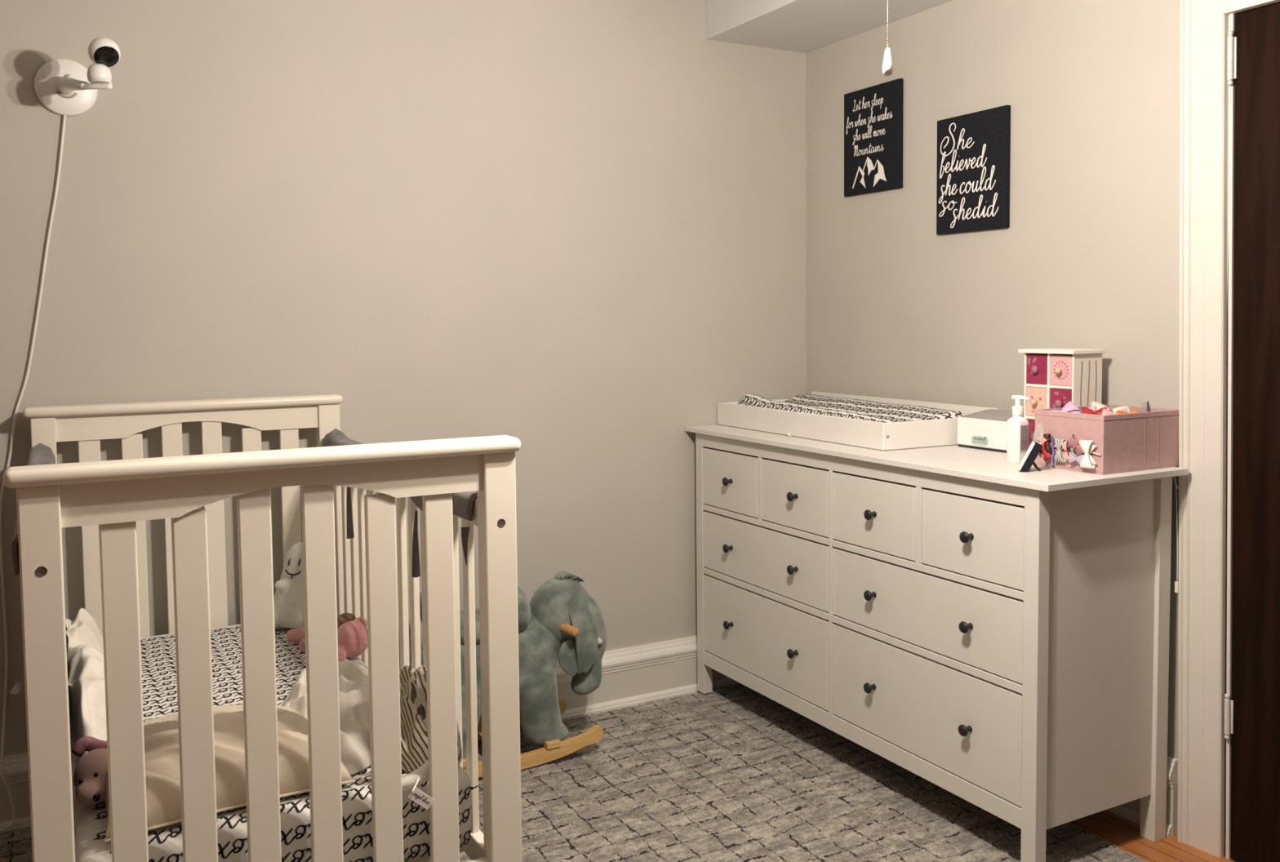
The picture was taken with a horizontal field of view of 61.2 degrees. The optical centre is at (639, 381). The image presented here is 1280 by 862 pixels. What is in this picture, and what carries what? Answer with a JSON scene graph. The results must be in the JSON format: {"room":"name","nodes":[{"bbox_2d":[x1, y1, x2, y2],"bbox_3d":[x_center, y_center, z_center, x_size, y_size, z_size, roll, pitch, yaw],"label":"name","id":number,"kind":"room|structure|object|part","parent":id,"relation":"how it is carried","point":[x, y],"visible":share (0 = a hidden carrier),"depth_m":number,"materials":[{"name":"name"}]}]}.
{"room":"children's room","nodes":[
{"label":"children's room","id":0,"kind":"room"},
{"bbox_2d":[0,0,806,756],"bbox_3d":[-1.680,-0.116,2.890,5.400,2.720,0.100,-2,4,-29],"label":"wall","id":1,"kind":"structure","parent":0,"point":[574,231],"depth_m":3.37,"materials":[{"name":"paint"}]},
{"bbox_2d":[0,115,66,831],"bbox_3d":[-1.639,0.241,2.844,0.302,1.888,0.048,-2,4,-29],"label":"power cable","id":2,"kind":"object","parent":1,"relation":"attached to","point":[3,777],"visible":0.98,"depth_m":2.86,"materials":[{"name":"white plastic"}]},
{"bbox_2d":[33,37,120,115],"bbox_3d":[-1.419,-0.780,2.794,0.336,0.156,0.140,2,4,38],"label":"camera","id":3,"kind":"object","parent":1,"relation":"attached to","point":[64,86],"visible":1,"depth_m":2.85,"materials":[{"name":"white plastic"}]},
{"bbox_3d":[-1.523,-0.781,2.874,0.150,0.150,0.016,-2,4,-29],"label":"wall plate","id":4,"kind":"part","parent":3,"relation":"part of","materials":[{"name":"white plastic"}]},
{"bbox_3d":[-1.435,-0.766,2.769,0.278,0.070,0.071,3,5,43],"label":"arm","id":5,"kind":"part","parent":3,"relation":"part of","materials":[{"name":"white plastic"}]},
{"bbox_2d":[0,635,741,834],"bbox_3d":[-1.635,1.095,2.902,5.199,0.199,0.034,-2,4,-29],"label":"baseboard","id":6,"kind":"structure","parent":1,"relation":"attached to","point":[632,676],"depth_m":3.75,"materials":[{"name":"paint"}]},
{"bbox_2d":[805,0,1279,848],"bbox_3d":[2.466,-0.013,0.824,0.100,2.670,7.500,-2,4,-29],"label":"wall","id":7,"kind":"structure","parent":0,"point":[1088,255],"depth_m":3.18,"materials":[{"name":"paint"}]},
{"bbox_2d":[706,0,951,53],"bbox_3d":[2.218,-1.188,0.626,0.438,0.295,7.500,-2,4,-29],"label":"soffit","id":8,"kind":"object","parent":7,"relation":"attached to","point":[805,26],"depth_m":3.62,"materials":[{"name":"paint"}]},
{"bbox_2d":[844,78,903,196],"bbox_3d":[0.796,-0.828,3.709,0.018,0.358,0.287,-2,4,-29],"label":"canvas","id":9,"kind":"object","parent":7,"relation":"attached to","point":[873,115],"visible":1,"depth_m":3.69},
{"bbox_2d":[936,105,1010,234],"bbox_3d":[1.017,-0.640,3.317,0.018,0.358,0.287,-2,4,-29],"label":"canvas","id":10,"kind":"object","parent":7,"relation":"attached to","point":[974,148],"visible":1,"depth_m":3.30},
{"bbox_2d":[1106,755,1177,837],"bbox_3d":[1.006,1.037,3.449,0.034,0.199,1.523,-2,4,-29],"label":"baseboard","id":11,"kind":"structure","parent":7,"relation":"attached to","point":[1131,811],"depth_m":2.79,"materials":[{"name":"paint"}]},
{"bbox_2d":[1177,0,1279,859],"bbox_3d":[1.659,0.111,2.288,0.128,2.170,1.088,-2,4,-29],"label":"trim","id":12,"kind":"structure","parent":7,"relation":"attached to","point":[1204,24],"depth_m":2.67,"materials":[{"name":"paint"}]},
{"bbox_2d":[1224,2,1279,861],"bbox_3d":[1.610,0.169,2.266,0.107,2.050,0.847,-2,4,-29],"label":"door","id":13,"kind":"structure","parent":7,"relation":"in","point":[1252,714],"depth_m":2.57,"materials":[{"name":"brown wood"}]},
{"bbox_2d":[1067,809,1238,861],"bbox_3d":[0.152,1.417,-0.363,5.400,0.100,7.700,-2,4,-29],"label":"floor","id":14,"kind":"structure","parent":0,"point":[1121,832],"depth_m":2.76,"materials":[{"name":"brown wood"}]},
{"bbox_2d":[0,684,1147,861],"bbox_3d":[-0.009,1.223,2.025,2.820,0.013,3.068,-2,4,-29],"label":"area rug","id":15,"kind":"object","parent":14,"relation":"on","point":[733,773],"visible":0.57,"depth_m":2.99,"materials":[{"name":"grey carpet"}]},
{"bbox_2d":[2,393,522,861],"bbox_3d":[-0.911,0.641,2.439,0.818,1.117,1.439,-2,4,-29],"label":"crib","id":16,"kind":"object","parent":15,"relation":"on","point":[112,501],"visible":0.9,"depth_m":1.85,"materials":[{"name":"beige paint"}]},
{"bbox_2d":[11,443,55,575],"bbox_3d":[-1.245,0.440,2.260,0.066,0.517,1.253,-2,4,-29],"label":"rail cover","id":17,"kind":"object","parent":16,"relation":"attached to","point":[40,454],"visible":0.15,"depth_m":2.56,"materials":[{"name":"grey fabric"}]},
{"bbox_3d":[-1.558,0.636,2.868,0.057,1.091,0.044,-2,4,-29],"label":"post","id":18,"kind":"part","parent":16,"relation":"part of","materials":[{"name":"beige paint"}]},
{"bbox_3d":[-0.903,0.699,1.667,0.057,1.091,0.044,-2,4,-29],"label":"post","id":19,"kind":"part","parent":16,"relation":"part of","materials":[{"name":"beige paint"}]},
{"bbox_3d":[-1.244,0.065,3.008,0.818,0.026,0.070,-2,4,-29],"label":"cap rail","id":20,"kind":"part","parent":16,"relation":"part of","materials":[{"name":"beige paint"}]},
{"bbox_3d":[-1.242,0.112,3.011,0.681,0.068,0.022,-2,4,-29],"label":"arched rail","id":21,"kind":"part","parent":16,"relation":"part of","materials":[{"name":"beige paint"}]},
{"bbox_3d":[-0.589,0.129,1.807,0.818,0.026,0.070,-2,4,-29],"label":"cap rail","id":22,"kind":"part","parent":16,"relation":"part of","materials":[{"name":"beige paint"}]},
{"bbox_3d":[-0.587,0.175,1.811,0.681,0.068,0.022,-2,4,-29],"label":"arched rail","id":23,"kind":"part","parent":16,"relation":"part of","materials":[{"name":"beige paint"}]},
{"bbox_2d":[71,624,478,861],"bbox_3d":[-0.911,0.786,2.449,0.674,0.147,1.305,-2,4,-29],"label":"mattress","id":24,"kind":"object","parent":16,"relation":"on","point":[158,660],"visible":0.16,"depth_m":1.97,"materials":[{"name":"white fabric"}]},
{"bbox_2d":[65,608,106,764],"bbox_3d":[-1.213,0.629,2.406,0.110,0.174,0.911,-2,4,-29],"label":"blanket","id":25,"kind":"object","parent":24,"relation":"on","point":[84,638],"visible":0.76,"depth_m":2.22,"materials":[{"name":"white fabric"}]},
{"bbox_2d":[71,736,107,804],"bbox_3d":[-0.971,0.688,1.958,0.100,0.102,0.204,-2,4,-29],"label":"plush","id":26,"kind":"object","parent":24,"relation":"on","point":[90,773],"visible":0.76,"depth_m":1.89,"materials":[{"name":"pink fabric"}]},
{"bbox_2d":[103,703,355,843],"bbox_3d":[-0.779,0.675,1.990,0.411,0.122,0.334,-3,4,-32],"label":"pillow","id":27,"kind":"object","parent":24,"relation":"on","point":[161,734],"visible":0.41,"depth_m":1.89,"materials":[{"name":"beige fabric"}]},
{"bbox_2d":[273,542,304,628],"bbox_3d":[-0.941,0.561,3.009,0.167,0.232,0.164,0,3,8],"label":"plush","id":28,"kind":"object","parent":24,"relation":"on","point":[289,602],"visible":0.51,"depth_m":2.95,"materials":[{"name":"white fabric"}]},
{"bbox_2d":[282,658,370,775],"bbox_3d":[-0.641,0.670,2.271,0.223,0.096,0.562,-2,3,-16],"label":"blanket","id":29,"kind":"object","parent":24,"relation":"on","point":[353,680],"visible":0.38,"depth_m":2.17,"materials":[{"name":"white fabric"}]},
{"bbox_2d":[286,613,368,661],"bbox_3d":[-0.790,0.641,2.763,0.127,0.103,0.322,-4,5,-43],"label":"doll","id":30,"kind":"object","parent":24,"relation":"on","point":[352,631],"visible":0.59,"depth_m":2.69},
{"bbox_2d":[399,665,462,809],"bbox_3d":[-0.430,0.659,2.112,0.148,0.193,0.382,-2,4,-20],"label":"striped lovey","id":31,"kind":"object","parent":24,"relation":"on","point":[413,686],"visible":0.47,"depth_m":2.03,"materials":[{"name":"beige fabric"}]},
{"bbox_3d":[-0.914,0.609,3.218,0.061,1.091,0.044,-2,4,-29],"label":"post","id":32,"kind":"part","parent":16,"relation":"part of","materials":[{"name":"beige paint"}]},
{"bbox_2d":[321,428,477,577],"bbox_3d":[-0.603,0.293,2.602,0.070,0.265,1.252,-2,4,-29],"label":"rail cover","id":33,"kind":"object","parent":16,"relation":"attached to","point":[462,502],"visible":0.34,"depth_m":2.33,"materials":[{"name":"grey fabric"}]},
{"bbox_3d":[-0.591,0.219,2.593,0.032,0.053,1.325,-2,4,-29],"label":"rail","id":34,"kind":"part","parent":16,"relation":"part of","materials":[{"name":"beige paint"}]},
{"bbox_3d":[-0.584,0.902,2.633,0.024,0.055,1.325,-2,4,-29],"label":"rail","id":35,"kind":"part","parent":16,"relation":"part of","materials":[{"name":"beige paint"}]},
{"bbox_3d":[-0.579,0.945,1.857,0.681,0.090,0.020,-2,4,-29],"label":"rail","id":36,"kind":"part","parent":16,"relation":"part of","materials":[{"name":"beige paint"}]},
{"bbox_3d":[-0.259,0.672,2.017,0.061,1.091,0.044,-2,4,-29],"label":"post","id":37,"kind":"part","parent":16,"relation":"part of","materials":[{"name":"beige paint"}]},
{"bbox_2d":[419,570,607,777],"bbox_3d":[-0.417,0.870,3.317,0.644,0.549,0.362,-2,4,-29],"label":"elephant","id":38,"kind":"object","parent":15,"relation":"on","point":[561,619],"visible":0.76,"depth_m":3.27},
{"bbox_3d":[-0.497,0.694,3.249,0.318,0.176,0.242,-2,4,-29],"label":"seat","id":39,"kind":"part","parent":38,"relation":"part of","materials":[{"name":"teal fabric"}]},
{"bbox_3d":[-0.289,0.736,3.346,0.027,0.044,0.308,-3,4,-41],"label":"handle","id":40,"kind":"part","parent":38,"relation":"part of","materials":[{"name":"brown wood"}]},
{"bbox_2d":[684,424,1188,861],"bbox_3d":[0.762,0.667,3.293,0.510,0.960,1.594,-2,4,-29],"label":"dresser","id":41,"kind":"object","parent":15,"relation":"on","point":[997,633],"visible":0.98,"depth_m":2.76,"materials":[{"name":"white wood"}]},
{"bbox_3d":[0.227,0.642,3.840,0.038,0.930,0.044,-2,4,-29],"label":"leg","id":42,"kind":"part","parent":41,"relation":"part of","materials":[{"name":"white wood"}]},
{"bbox_3d":[0.293,0.335,3.628,0.031,0.030,0.030,-2,4,-29],"label":"knob","id":43,"kind":"part","parent":41,"relation":"part of","materials":[{"name":"black metal"}]},
{"bbox_3d":[0.295,0.560,3.642,0.031,0.030,0.030,-2,4,-29],"label":"knob","id":44,"kind":"part","parent":41,"relation":"part of","materials":[{"name":"black metal"}]},
{"bbox_3d":[0.298,0.822,3.657,0.031,0.030,0.030,-2,4,-29],"label":"knob","id":45,"kind":"part","parent":41,"relation":"part of","materials":[{"name":"black metal"}]},
{"bbox_3d":[0.468,0.331,3.736,0.381,0.195,0.334,-2,4,-29],"label":"drawer","id":46,"kind":"part","parent":41,"relation":"part of","materials":[{"name":"white wood"}]},
{"bbox_3d":[0.417,0.581,3.941,0.399,0.823,0.018,-2,4,-29],"label":"panel","id":47,"kind":"part","parent":41,"relation":"part of","materials":[{"name":"white wood"}]},
{"bbox_3d":[0.559,0.824,3.605,0.381,0.269,0.697,-2,4,-29],"label":"drawer","id":48,"kind":"part","parent":41,"relation":"part of","materials":[{"name":"white wood"}]},
{"bbox_3d":[0.557,0.562,3.590,0.381,0.196,0.697,-2,4,-29],"label":"drawer","id":49,"kind":"part","parent":41,"relation":"part of","materials":[{"name":"white wood"}]},
{"bbox_3d":[0.471,0.838,3.340,0.031,0.030,0.030,-2,4,-29],"label":"knob","id":50,"kind":"part","parent":41,"relation":"part of","materials":[{"name":"black metal"}]},
{"bbox_3d":[0.468,0.577,3.324,0.031,0.030,0.030,-2,4,-29],"label":"knob","id":51,"kind":"part","parent":41,"relation":"part of","materials":[{"name":"black metal"}]},
{"bbox_3d":[0.466,0.352,3.311,0.031,0.030,0.030,-2,4,-29],"label":"knob","id":52,"kind":"part","parent":41,"relation":"part of","materials":[{"name":"black metal"}]},
{"bbox_3d":[0.639,0.347,3.422,0.381,0.195,0.342,-2,4,-29],"label":"drawer","id":53,"kind":"part","parent":41,"relation":"part of","materials":[{"name":"white wood"}]},
{"bbox_2d":[717,391,999,450],"bbox_3d":[0.670,0.118,3.551,0.420,0.109,0.998,-2,4,-29],"label":"tray","id":54,"kind":"object","parent":41,"relation":"on","point":[882,436],"visible":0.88,"depth_m":3.31,"materials":[{"name":"white paint"}]},
{"bbox_2d":[737,393,963,422],"bbox_3d":[0.661,0.107,3.581,0.377,0.102,0.879,-2,4,-29],"label":"changing pad","id":55,"kind":"object","parent":54,"relation":"in","point":[865,410],"visible":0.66,"depth_m":3.54,"materials":[{"name":"white fabric"}]},
{"bbox_3d":[0.572,0.623,3.188,0.020,0.823,1.429,-2,4,-29],"label":"frame","id":56,"kind":"part","parent":41,"relation":"part of","materials":[{"name":"white wood"}]},
{"bbox_3d":[0.643,0.855,3.025,0.031,0.030,0.030,-2,4,-29],"label":"knob","id":57,"kind":"part","parent":41,"relation":"part of","materials":[{"name":"black metal"}]},
{"bbox_3d":[0.640,0.594,3.010,0.031,0.030,0.030,-2,4,-29],"label":"knob","id":58,"kind":"part","parent":41,"relation":"part of","materials":[{"name":"black metal"}]},
{"bbox_3d":[0.638,0.368,2.997,0.031,0.030,0.030,-2,4,-29],"label":"knob","id":59,"kind":"part","parent":41,"relation":"part of","materials":[{"name":"black metal"}]},
{"bbox_3d":[0.812,0.364,3.106,0.381,0.195,0.345,-2,4,-29],"label":"drawer","id":60,"kind":"part","parent":41,"relation":"part of","materials":[{"name":"white wood"}]},
{"bbox_3d":[0.977,0.602,3.408,0.006,0.814,1.454,-2,4,-29],"label":"panel","id":61,"kind":"part","parent":41,"relation":"part of","materials":[{"name":"white wood"}]},
{"bbox_3d":[0.904,0.857,2.974,0.381,0.269,0.708,-2,4,-29],"label":"drawer","id":62,"kind":"part","parent":41,"relation":"part of","materials":[{"name":"white wood"}]},
{"bbox_3d":[0.901,0.596,2.959,0.381,0.196,0.708,-2,4,-29],"label":"drawer","id":63,"kind":"part","parent":41,"relation":"part of","materials":[{"name":"white wood"}]},
{"bbox_3d":[0.815,0.872,2.710,0.031,0.030,0.030,-2,4,-29],"label":"knob","id":64,"kind":"part","parent":41,"relation":"part of","materials":[{"name":"black metal"}]},
{"bbox_3d":[0.812,0.611,2.695,0.031,0.030,0.030,-2,4,-29],"label":"knob","id":65,"kind":"part","parent":41,"relation":"part of","materials":[{"name":"black metal"}]},
{"bbox_3d":[0.810,0.385,2.681,0.031,0.030,0.030,-2,4,-29],"label":"knob","id":66,"kind":"part","parent":41,"relation":"part of","materials":[{"name":"black metal"}]},
{"bbox_3d":[0.987,0.381,2.785,0.381,0.195,0.340,-2,4,-29],"label":"drawer","id":67,"kind":"part","parent":41,"relation":"part of","materials":[{"name":"white wood"}]},
{"bbox_2d":[957,408,1023,453],"bbox_3d":[1.044,0.139,3.117,0.140,0.110,0.224,-2,4,-29],"label":"box","id":68,"kind":"object","parent":41,"relation":"on","point":[986,429],"visible":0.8,"depth_m":3.10,"materials":[{"name":"white plastic"}]},
{"bbox_3d":[1.044,0.095,3.115,0.132,0.022,0.218,-2,4,-29],"label":"lid","id":69,"kind":"part","parent":68,"relation":"part of","materials":[{"name":"white plastic"}]},
{"bbox_2d":[1006,395,1029,463],"bbox_3d":[0.987,0.123,2.826,0.040,0.175,0.046,-2,4,-29],"label":"lotion bottle","id":70,"kind":"object","parent":41,"relation":"on","point":[1017,433],"visible":0.99,"depth_m":2.81,"materials":[{"name":"white plastic"}]},
{"bbox_3d":[0.997,0.148,2.810,0.028,0.069,0.001,-2,4,-29],"label":"label panel","id":71,"kind":"part","parent":70,"relation":"part of","materials":[{"name":"paper"}]},
{"bbox_2d":[1017,440,1042,471],"bbox_3d":[0.960,0.188,2.667,0.055,0.080,0.038,0,3,15],"label":"picture frame","id":72,"kind":"object","parent":41,"relation":"on","point":[1034,448],"visible":0.93,"depth_m":2.65,"materials":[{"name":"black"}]},
{"bbox_3d":[0.931,0.710,2.550,0.038,0.930,0.044,-2,4,-29],"label":"leg","id":73,"kind":"part","parent":41,"relation":"part of","materials":[{"name":"white wood"}]},
{"bbox_2d":[1017,347,1106,447],"bbox_3d":[1.137,0.058,2.934,0.132,0.291,0.184,-2,4,-29],"label":"jewelry box","id":74,"kind":"object","parent":41,"relation":"on","point":[1054,377],"visible":0.6,"depth_m":2.88,"materials":[{"name":"paint"}]},
{"bbox_3d":[1.121,0.147,2.973,0.096,0.090,0.071,-2,4,-29],"label":"drawer","id":75,"kind":"part","parent":74,"relation":"part of","materials":[{"name":"wood"}]},
{"bbox_3d":[1.073,0.149,2.947,0.015,0.024,0.024,-2,4,-29],"label":"knob","id":76,"kind":"part","parent":74,"relation":"part of","materials":[{"name":"pink wood"}]},
{"bbox_3d":[1.070,0.057,2.940,0.020,0.017,0.017,-2,4,-29],"label":"knob","id":77,"kind":"part","parent":74,"relation":"part of","materials":[{"name":"brown wood"}]},
{"bbox_3d":[1.071,-0.033,2.936,0.015,0.024,0.024,-2,4,-29],"label":"knob","id":78,"kind":"part","parent":74,"relation":"part of","materials":[{"name":"pink wood"}]},
{"bbox_3d":[1.120,0.053,2.967,0.096,0.079,0.071,-2,4,-29],"label":"drawer","id":79,"kind":"part","parent":74,"relation":"part of","materials":[{"name":"wood"}]},
{"bbox_3d":[1.119,-0.035,2.962,0.096,0.079,0.071,-2,4,-29],"label":"drawer","id":80,"kind":"part","parent":74,"relation":"part of","materials":[{"name":"wood"}]},
{"bbox_3d":[1.111,0.059,2.871,0.015,0.024,0.024,-2,4,-29],"label":"knob","id":81,"kind":"part","parent":74,"relation":"part of","materials":[{"name":"pink wood"}]},
{"bbox_3d":[1.107,-0.028,2.865,0.020,0.017,0.017,-2,4,-29],"label":"knob","id":82,"kind":"part","parent":74,"relation":"part of","materials":[{"name":"brown wood"}]},
{"bbox_3d":[1.159,0.057,2.897,0.096,0.079,0.071,-2,4,-29],"label":"drawer","id":83,"kind":"part","parent":74,"relation":"part of","materials":[{"name":"wood"}]},
{"bbox_3d":[1.158,-0.031,2.892,0.096,0.079,0.071,-2,4,-29],"label":"drawer","id":84,"kind":"part","parent":74,"relation":"part of","materials":[{"name":"wood"}]},
{"bbox_3d":[1.139,-0.082,2.927,0.126,0.010,0.184,-2,4,-29],"label":"lid","id":85,"kind":"part","parent":74,"relation":"part of","materials":[{"name":"white wood"}]},
{"bbox_3d":[1.121,0.649,2.650,0.399,0.823,0.018,-2,4,-29],"label":"panel","id":86,"kind":"part","parent":41,"relation":"part of","materials":[{"name":"white wood"}]},
{"bbox_2d":[1034,404,1178,475],"bbox_3d":[1.182,0.142,2.746,0.284,0.143,0.208,-2,4,-29],"label":"fabric bin","id":87,"kind":"object","parent":41,"relation":"on","point":[1143,440],"visible":0.89,"depth_m":2.66,"materials":[{"name":"pink fabric"}]},
{"bbox_2d":[1038,433,1049,454],"bbox_3d":[1.016,0.158,2.740,0.010,0.056,0.050,-2,4,-29],"label":"bow","id":88,"kind":"object","parent":87,"relation":"attached to","point":[1042,440],"visible":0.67,"depth_m":2.73,"materials":[{"name":"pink fabric"}]},
{"bbox_2d":[1040,442,1051,461],"bbox_3d":[1.020,0.177,2.728,0.009,0.048,0.041,-2,4,-29],"label":"bow","id":89,"kind":"object","parent":87,"relation":"attached to","point":[1046,455],"visible":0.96,"depth_m":2.72,"materials":[{"name":"red fabric"}]},
{"bbox_2d":[1043,433,1053,452],"bbox_3d":[1.026,0.155,2.722,0.010,0.049,0.034,-2,4,-29],"label":"bow","id":90,"kind":"object","parent":87,"relation":"attached to","point":[1048,448],"visible":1,"depth_m":2.72,"materials":[{"name":"brown fabric"}]},
{"bbox_2d":[1050,438,1054,465],"bbox_3d":[1.033,0.176,2.710,0.007,0.068,0.012,-2,4,-29],"label":"bead strand","id":91,"kind":"object","parent":87,"relation":"attached to","point":[1052,439],"visible":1,"depth_m":2.71,"materials":[{"name":"purple plastic"}]},
{"bbox_2d":[1053,438,1065,462],"bbox_3d":[1.042,0.171,2.691,0.012,0.058,0.030,-2,4,-29],"label":"bow","id":92,"kind":"object","parent":87,"relation":"attached to","point":[1059,456],"visible":1,"depth_m":2.69,"materials":[{"name":"fabric"}]},
{"bbox_2d":[1061,440,1069,461],"bbox_3d":[1.054,0.172,2.669,0.010,0.052,0.037,-2,4,-29],"label":"bow","id":93,"kind":"object","parent":87,"relation":"attached to","point":[1064,444],"visible":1,"depth_m":2.67,"materials":[{"name":"pink fabric"}]},
{"bbox_2d":[1050,400,1081,412],"bbox_3d":[1.082,0.079,2.769,0.080,0.055,0.044,-1,3,-5],"label":"bow","id":94,"kind":"object","parent":87,"relation":"in","point":[1069,406],"visible":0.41,"depth_m":2.77,"materials":[{"name":"pink fabric"}]},
{"bbox_2d":[1035,437,1102,456],"bbox_3d":[1.057,0.160,2.677,0.007,0.027,0.195,-2,4,-29],"label":"ribbon","id":95,"kind":"object","parent":87,"relation":"attached to","point":[1037,438],"visible":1,"depth_m":2.61,"materials":[{"name":"fabric"}]},
{"bbox_2d":[1069,446,1076,462],"bbox_3d":[1.063,0.174,2.656,0.009,0.044,0.028,-2,4,-29],"label":"bow","id":96,"kind":"object","parent":87,"relation":"attached to","point":[1073,448],"visible":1,"depth_m":2.65,"materials":[{"name":"fabric"}]},
{"bbox_2d":[1066,434,1083,456],"bbox_3d":[1.067,0.159,2.647,0.010,0.060,0.063,-2,4,-29],"label":"bow","id":97,"kind":"object","parent":87,"relation":"attached to","point":[1073,442],"visible":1,"depth_m":2.65,"materials":[{"name":"pink fabric"}]},
{"bbox_2d":[1068,451,1084,464],"bbox_3d":[1.065,0.188,2.645,0.009,0.032,0.044,-2,4,-29],"label":"bow","id":98,"kind":"object","parent":87,"relation":"attached to","point":[1072,458],"visible":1,"depth_m":2.65,"materials":[{"name":"fabric"}]},
{"bbox_2d":[1067,405,1097,413],"bbox_3d":[1.124,0.082,2.756,0.070,0.040,0.035,1,4,27],"label":"bow","id":99,"kind":"object","parent":87,"relation":"in","point":[1094,407],"visible":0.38,"depth_m":2.75,"materials":[{"name":"pink fabric"}]},
{"bbox_2d":[1079,440,1097,468],"bbox_3d":[1.082,0.176,2.614,0.014,0.070,0.048,-2,4,-29],"label":"bow","id":100,"kind":"object","parent":87,"relation":"attached to","point":[1087,446],"visible":1,"depth_m":2.61,"materials":[{"name":"white fabric"}]},
{"bbox_2d":[1081,407,1106,415],"bbox_3d":[1.139,0.081,2.710,0.058,0.033,0.029,0,3,16],"label":"bow","id":101,"kind":"object","parent":87,"relation":"in","point":[1085,411],"visible":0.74,"depth_m":2.71,"materials":[{"name":"red fabric"}]},
{"bbox_2d":[1090,401,1130,413],"bbox_3d":[1.204,0.080,2.768,0.100,0.056,0.056,0,3,16],"label":"bow","id":102,"kind":"object","parent":87,"relation":"in","point":[1098,405],"visible":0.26,"depth_m":2.77,"materials":[{"name":"white fabric"}]},
{"bbox_2d":[1099,408,1128,415],"bbox_3d":[1.181,0.084,2.696,0.066,0.035,0.035,0,3,11],"label":"bow","id":103,"kind":"object","parent":87,"relation":"in","point":[1105,411],"visible":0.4,"depth_m":2.70,"materials":[{"name":"fabric"}]},
{"bbox_2d":[1116,408,1137,413],"bbox_3d":[1.211,0.084,2.684,0.052,0.029,0.027,0,3,5],"label":"bow","id":104,"kind":"object","parent":87,"relation":"in","point":[1135,411],"visible":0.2,"depth_m":2.69,"materials":[{"name":"orange fabric"}]},
{"bbox_2d":[1146,400,1151,412],"bbox_3d":[1.280,0.074,2.722,0.001,0.056,0.036,3,5,44],"label":"clip","id":105,"kind":"object","parent":87,"relation":"in","point":[1148,406],"visible":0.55,"depth_m":2.71,"materials":[{"name":"purple plastic"}]},
{"bbox_3d":[1.315,0.701,2.759,0.045,0.944,0.044,-2,4,-29],"label":"leg","id":106,"kind":"part","parent":41,"relation":"part of","materials":[{"name":"white wood"}]},
{"bbox_2d":[1173,476,1178,592],"bbox_3d":[1.353,0.381,2.734,0.007,0.306,0.023,-2,4,-29],"label":"strap","id":107,"kind":"object","parent":41,"relation":"attached to","point":[1176,583],"visible":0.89,"depth_m":2.73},
{"bbox_3d":[0.125,-1.298,-0.521,5.400,0.100,7.700,-2,4,-29],"label":"ceiling","id":108,"kind":"structure","parent":0,"visible":0},
{"bbox_3d":[0.257,-1.084,1.763,1.212,0.596,1.186,-2,4,-29],"label":"ceiling fan","id":109,"kind":"object","parent":108,"relation":"hanging from","visible":0},
{"bbox_2d":[882,0,893,76],"bbox_3d":[0.346,-0.675,1.752,0.124,0.360,0.017,0,3,7],"label":"pull chain","id":110,"kind":"object","parent":109,"relation":"hanging from","point":[887,67],"visible":1,"depth_m":1.75,"materials":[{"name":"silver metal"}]},
{"bbox_2d":[882,48,893,76],"bbox_3d":[0.401,-0.517,1.754,0.017,0.044,0.017,-2,4,-29],"label":"pendant","id":111,"kind":"object","parent":110,"relation":"attached to","point":[887,67],"depth_m":1.75,"materials":[{"name":"white plastic"}]},
{"bbox_3d":[0.343,-0.696,1.754,0.117,0.319,0.004,0,3,10],"label":"bead chain","id":112,"kind":"part","parent":110,"relation":"part of","materials":[{"name":"silver metal"}]}
]}

